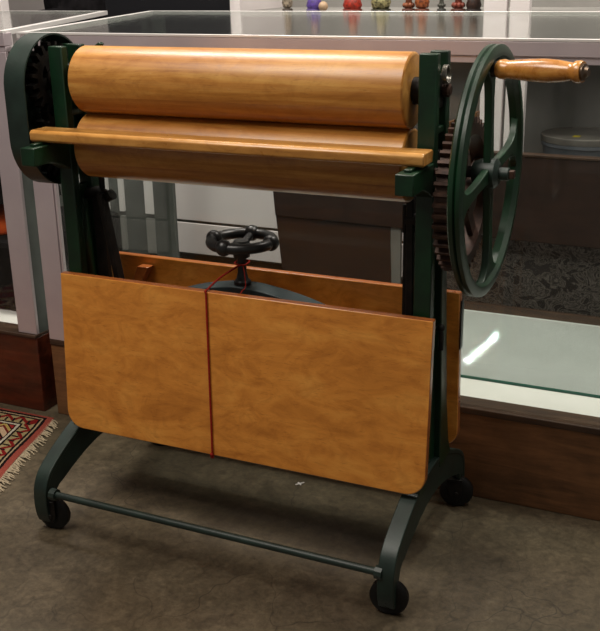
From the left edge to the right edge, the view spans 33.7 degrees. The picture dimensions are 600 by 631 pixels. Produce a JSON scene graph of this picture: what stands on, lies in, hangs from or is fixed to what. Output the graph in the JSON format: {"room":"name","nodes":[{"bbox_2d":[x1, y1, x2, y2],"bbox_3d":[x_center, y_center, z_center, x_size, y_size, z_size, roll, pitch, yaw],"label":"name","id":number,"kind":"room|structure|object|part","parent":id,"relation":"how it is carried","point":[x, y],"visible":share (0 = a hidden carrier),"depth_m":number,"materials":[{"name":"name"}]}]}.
{"room":"antique shop","nodes":[
{"label":"antique shop","id":0,"kind":"room"},
{"bbox_2d":[8,0,44,44],"bbox_3d":[0.969,-1.728,4.266,8.000,3.000,0.100,8,21,23],"label":"wall","id":1,"kind":"structure","parent":0,"point":[14,5],"depth_m":5.42,"materials":[{"name":"grey paint"}]},
{"bbox_2d":[0,403,599,630],"bbox_3d":[-0.187,0.590,2.332,8.000,0.050,7.600,8,21,23],"label":"floor","id":2,"kind":"structure","parent":0,"point":[481,564],"depth_m":2.33,"materials":[{"name":"carpet"}]},
{"bbox_2d":[0,0,12,46],"bbox_3d":[-1.265,-1.319,4.122,0.090,2.400,0.050,8,21,23],"label":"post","id":3,"kind":"object","parent":2,"relation":"on","point":[4,4],"visible":0.02,"depth_m":4.11,"materials":[{"name":"paint"}]},
{"bbox_2d":[0,408,57,494],"bbox_3d":[-1.411,0.400,2.847,1.588,0.008,0.939,8,21,23],"label":"oriental rug","id":4,"kind":"object","parent":2,"relation":"on","point":[19,430],"visible":1,"depth_m":2.93,"materials":[{"name":"multicoloured fabric"}]},
{"bbox_2d":[0,11,107,410],"bbox_3d":[-1.194,-0.443,3.484,1.201,1.168,0.790,8,21,23],"label":"display case","id":5,"kind":"object","parent":2,"relation":"on","point":[27,379],"visible":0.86,"depth_m":3.02,"materials":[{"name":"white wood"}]},
{"bbox_3d":[-1.356,-0.832,2.990,1.201,0.051,0.035,8,21,23],"label":"rail","id":6,"kind":"part","parent":5,"relation":"part of","materials":[{"name":"metal"}]},
{"bbox_3d":[-0.838,-0.341,2.905,0.071,0.836,0.012,8,21,23],"label":"corner post","id":7,"kind":"part","parent":5,"relation":"part of","materials":[{"name":"metal"}]},
{"bbox_3d":[-1.213,-0.984,3.300,1.179,0.023,0.754,8,21,23],"label":"glass","id":8,"kind":"part","parent":5,"relation":"part of","materials":[{"name":"clear glass"}]},
{"bbox_3d":[-0.755,-0.918,3.103,0.020,0.033,0.805,3,20,10],"label":"rail","id":9,"kind":"part","parent":5,"relation":"part of","materials":[{"name":"silver metal"}]},
{"bbox_2d":[0,206,121,309],"bbox_3d":[-1.076,-0.233,3.518,0.740,0.235,0.500,8,21,23],"label":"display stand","id":10,"kind":"object","parent":5,"relation":"on","point":[7,298],"visible":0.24,"depth_m":3.23,"materials":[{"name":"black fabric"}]},
{"bbox_2d":[0,204,6,235],"bbox_3d":[-1.155,-0.380,3.421,0.611,0.110,0.420,8,21,23],"label":"folded cloth","id":11,"kind":"object","parent":10,"relation":"on","point":[3,230],"visible":0.06,"depth_m":3.25,"materials":[{"name":"orange fabric"}]},
{"bbox_2d":[0,177,60,203],"bbox_3d":[-1.040,-0.570,3.268,0.526,0.346,0.408,8,21,23],"label":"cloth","id":12,"kind":"object","parent":11,"relation":"on","point":[1,194],"visible":0.03,"depth_m":3.17,"materials":[{"name":"fabric"}]},
{"bbox_2d":[59,177,179,257],"bbox_3d":[-0.963,-0.586,4.162,1.050,0.980,0.045,8,21,23],"label":"slatted panel","id":13,"kind":"object","parent":2,"relation":"on","point":[134,202],"visible":0.2,"depth_m":4.07,"materials":[{"name":"white ceramic"}]},
{"bbox_3d":[-0.639,-1.107,4.112,1.090,0.015,0.440,8,21,23],"label":"table","id":14,"kind":"object","parent":13,"relation":"attached to","visible":0},
{"bbox_2d":[38,0,106,26],"bbox_3d":[-0.929,-1.256,4.149,0.461,0.251,0.221,8,21,23],"label":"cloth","id":15,"kind":"object","parent":14,"relation":"on","point":[50,5],"visible":0.14,"depth_m":4.07,"materials":[{"name":"black fabric"}]},
{"bbox_2d":[105,0,230,33],"bbox_3d":[-0.422,-1.294,3.933,0.580,0.450,0.390,8,21,23],"label":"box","id":16,"kind":"object","parent":14,"relation":"on","point":[114,7],"visible":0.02,"depth_m":3.79,"materials":[{"name":"black"}]},
{"bbox_2d":[4,33,590,613],"bbox_3d":[-0.022,-0.033,2.259,1.281,1.168,0.550,8,21,23],"label":"rotary mangle","id":17,"kind":"object","parent":2,"relation":"on","point":[350,380],"visible":1,"depth_m":2.16,"materials":[{"name":"brown wood"}]},
{"bbox_3d":[-0.515,-0.189,2.450,0.037,0.932,0.238,8,21,23],"label":"frame","id":18,"kind":"part","parent":17,"relation":"part of","materials":[{"name":"green paint"}]},
{"bbox_3d":[-0.215,0.485,2.236,0.860,0.028,0.030,8,21,23],"label":"tie rod","id":19,"kind":"part","parent":17,"relation":"part of","materials":[{"name":"grey paint"}]},
{"bbox_2d":[204,259,249,458],"bbox_3d":[-0.155,0.105,2.296,0.069,0.447,0.163,12,23,33],"label":"string","id":20,"kind":"object","parent":17,"relation":"attached to","point":[248,262],"visible":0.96,"depth_m":2.26,"materials":[{"name":"red fabric"}]},
{"bbox_3d":[0.282,-0.081,2.103,0.037,0.932,0.238,8,21,23],"label":"frame","id":21,"kind":"part","parent":17,"relation":"part of","materials":[{"name":"green paint"}]},
{"bbox_3d":[0.434,-0.445,1.799,0.172,0.043,0.043,16,26,40],"label":"crank handle","id":22,"kind":"part","parent":17,"relation":"part of","materials":[{"name":"brown wood"}]},
{"bbox_2d":[16,11,599,520],"bbox_3d":[0.538,-0.210,2.733,2.695,1.168,0.782,8,21,23],"label":"display case","id":23,"kind":"object","parent":2,"relation":"on","point":[529,434],"visible":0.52,"depth_m":2.62,"materials":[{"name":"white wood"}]},
{"bbox_3d":[-0.730,-0.327,2.868,0.068,0.842,0.028,8,21,23],"label":"corner post","id":24,"kind":"part","parent":23,"relation":"part of","materials":[{"name":"metal"}]},
{"bbox_3d":[-0.696,-0.320,2.846,0.007,0.842,0.012,8,21,23],"label":"corner post","id":25,"kind":"part","parent":23,"relation":"part of","materials":[{"name":"metal"}]},
{"bbox_3d":[-0.636,-0.900,3.052,0.024,0.038,0.784,6,20,18],"label":"rail","id":26,"kind":"part","parent":23,"relation":"part of","materials":[{"name":"silver metal"}]},
{"bbox_3d":[-0.494,-0.605,3.534,0.085,0.894,0.020,8,21,23],"label":"post","id":27,"kind":"part","parent":23,"relation":"part of","materials":[{"name":"grey metal"}]},
{"bbox_3d":[0.416,-0.591,2.219,2.603,0.048,0.034,8,21,23],"label":"rail","id":28,"kind":"part","parent":23,"relation":"part of","materials":[{"name":"metal"}]},
{"bbox_3d":[0.548,-0.745,2.534,2.650,0.027,0.754,8,21,23],"label":"glass","id":29,"kind":"part","parent":23,"relation":"part of","materials":[{"name":"clear glass"}]},
{"bbox_3d":[0.702,-0.871,2.862,2.663,0.012,0.014,8,21,23],"label":"rail","id":30,"kind":"part","parent":23,"relation":"part of","materials":[{"name":"silver metal"}]},
{"bbox_3d":[0.744,-0.004,3.154,2.603,0.030,0.016,8,21,23],"label":"sill","id":31,"kind":"part","parent":23,"relation":"part of","materials":[{"name":"brown wood"}]},
{"bbox_2d":[175,0,599,283],"bbox_3d":[0.853,-0.834,3.389,2.795,1.900,0.450,8,21,23],"label":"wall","id":32,"kind":"structure","parent":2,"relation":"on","point":[201,209],"depth_m":3.69,"materials":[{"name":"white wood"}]},
{"bbox_3d":[-0.117,-0.445,3.743,0.845,0.233,0.012,8,21,23],"label":"drawer","id":33,"kind":"part","parent":32,"relation":"part of","materials":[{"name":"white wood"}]},
{"bbox_3d":[-0.114,-0.266,3.806,0.845,0.124,0.012,8,21,23],"label":"drawer","id":34,"kind":"part","parent":32,"relation":"part of","materials":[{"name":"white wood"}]},
{"bbox_3d":[-0.224,-1.183,3.533,0.025,1.300,0.019,8,21,23],"label":"post","id":35,"kind":"part","parent":32,"relation":"part of","materials":[{"name":"white paint"}]},
{"bbox_3d":[-0.157,-1.251,3.721,0.020,1.300,0.419,8,21,23],"label":"panel","id":36,"kind":"part","parent":32,"relation":"part of","materials":[{"name":"white paint"}]},
{"bbox_2d":[282,0,292,10],"bbox_3d":[-0.046,-1.149,3.529,0.040,0.127,0.043,8,21,23],"label":"figurine","id":37,"kind":"object","parent":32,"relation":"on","point":[287,4],"visible":0.98,"depth_m":3.53,"materials":[{"name":"brown"}]},
{"bbox_2d":[306,0,320,10],"bbox_3d":[0.050,-1.137,3.488,0.060,0.127,0.057,8,21,23],"label":"figurine","id":38,"kind":"object","parent":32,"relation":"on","point":[312,5],"visible":0.85,"depth_m":3.48,"materials":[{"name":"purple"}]},
{"bbox_2d":[318,1,327,10],"bbox_3d":[0.081,-1.081,3.469,0.034,0.034,0.034,8,21,23],"label":"ball","id":39,"kind":"object","parent":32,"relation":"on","point":[323,6],"visible":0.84,"depth_m":3.46,"materials":[{"name":"beige"}]},
{"bbox_2d":[343,0,361,10],"bbox_3d":[0.182,-1.119,3.430,0.068,0.127,0.068,-8,21,-19],"label":"figurine","id":40,"kind":"object","parent":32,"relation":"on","point":[349,5],"visible":0.97,"depth_m":3.42,"materials":[{"name":"red"}]},
{"bbox_2d":[371,0,390,10],"bbox_3d":[0.277,-1.106,3.389,0.072,0.127,0.071,8,21,23],"label":"figurine","id":41,"kind":"object","parent":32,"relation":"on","point":[377,5],"visible":0.98,"depth_m":3.38,"materials":[{"name":"yellow"}]},
{"bbox_3d":[0.659,-0.161,3.469,0.845,0.124,0.012,8,21,23],"label":"drawer","id":42,"kind":"part","parent":32,"relation":"part of","materials":[{"name":"white wood"}]},
{"bbox_2d":[402,0,414,10],"bbox_3d":[0.368,-1.093,3.349,0.048,0.127,0.046,8,21,23],"label":"figurine","id":43,"kind":"object","parent":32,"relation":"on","point":[408,5],"visible":0.98,"depth_m":3.35,"materials":[{"name":"brown"}]},
{"bbox_2d":[415,0,429,10],"bbox_3d":[0.411,-1.088,3.330,0.052,0.127,0.051,8,21,23],"label":"figurine","id":44,"kind":"object","parent":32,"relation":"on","point":[421,5],"visible":0.98,"depth_m":3.33,"materials":[{"name":"brown"}]},
{"bbox_2d":[250,7,599,10],"bbox_3d":[0.989,-0.998,3.264,2.489,0.017,0.409,8,21,23],"label":"shelf","id":45,"kind":"object","parent":32,"relation":"attached to","point":[251,8],"depth_m":3.54,"materials":[{"name":"clear glass"}]},
{"bbox_2d":[437,0,445,10],"bbox_3d":[0.473,-1.079,3.303,0.033,0.127,0.042,8,21,23],"label":"figurine","id":46,"kind":"object","parent":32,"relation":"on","point":[441,4],"visible":0.97,"depth_m":3.31,"materials":[{"name":"grey"}]},
{"bbox_3d":[1.067,-1.166,3.417,2.510,1.300,0.020,8,21,23],"label":"panel","id":47,"kind":"part","parent":32,"relation":"part of","materials":[{"name":"white paint"}]},
{"bbox_2d":[451,0,465,10],"bbox_3d":[0.525,-1.072,3.280,0.052,0.127,0.049,8,21,23],"label":"figurine","id":48,"kind":"object","parent":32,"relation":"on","point":[458,5],"visible":0.98,"depth_m":3.28,"materials":[{"name":"brown"}]},
{"bbox_2d":[466,0,481,10],"bbox_3d":[0.573,-1.066,3.260,0.054,0.127,0.051,8,21,23],"label":"figurine","id":49,"kind":"object","parent":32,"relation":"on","point":[472,5],"visible":0.97,"depth_m":3.26,"materials":[{"name":"black"}]},
{"bbox_3d":[0.630,-1.070,3.166,0.074,1.300,0.030,8,21,23],"label":"post","id":50,"kind":"part","parent":32,"relation":"part of","materials":[{"name":"white paint"}]},
{"bbox_3d":[0.703,-1.060,3.135,0.063,1.300,0.030,8,21,23],"label":"post","id":51,"kind":"part","parent":32,"relation":"part of","materials":[{"name":"white paint"}]},
{"bbox_2d":[541,127,599,156],"bbox_3d":[0.989,-0.563,3.450,0.304,0.142,0.304,8,21,23],"label":"tub","id":52,"kind":"object","parent":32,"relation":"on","point":[579,141],"visible":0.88,"depth_m":3.36,"materials":[{"name":"grey metal"}]},
{"bbox_3d":[0.988,-0.619,3.430,0.304,0.022,0.304,8,21,23],"label":"lid","id":53,"kind":"part","parent":52,"relation":"part of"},
{"bbox_2d":[273,151,599,283],"bbox_3d":[0.815,-0.138,3.155,2.008,0.743,0.037,8,21,23],"label":"wooden headboard","id":54,"kind":"object","parent":2,"relation":"on","point":[558,203],"visible":0.34,"depth_m":3.34,"materials":[{"name":"brown wood"}]},
{"bbox_3d":[0.124,-0.106,3.504,0.443,0.474,0.020,8,21,23],"label":"panel","id":55,"kind":"part","parent":54,"relation":"part of","materials":[{"name":"brown wood"}]},
{"bbox_3d":[0.329,-0.076,3.417,0.035,0.470,0.017,8,21,23],"label":"leg","id":56,"kind":"part","parent":54,"relation":"part of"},
{"bbox_2d":[449,111,479,126],"bbox_3d":[0.506,-0.588,3.143,0.118,0.123,0.035,8,21,23],"label":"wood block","id":57,"kind":"object","parent":54,"relation":"on","point":[477,114],"visible":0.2,"depth_m":3.11,"materials":[{"name":"brown wood"}]},
{"bbox_2d":[447,237,599,316],"bbox_3d":[1.118,-0.041,3.140,1.620,0.560,0.025,8,21,23],"label":"rug","id":58,"kind":"object","parent":2,"relation":"on","point":[532,275],"visible":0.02,"depth_m":3.25,"materials":[{"name":"grey carpet"}]}
]}

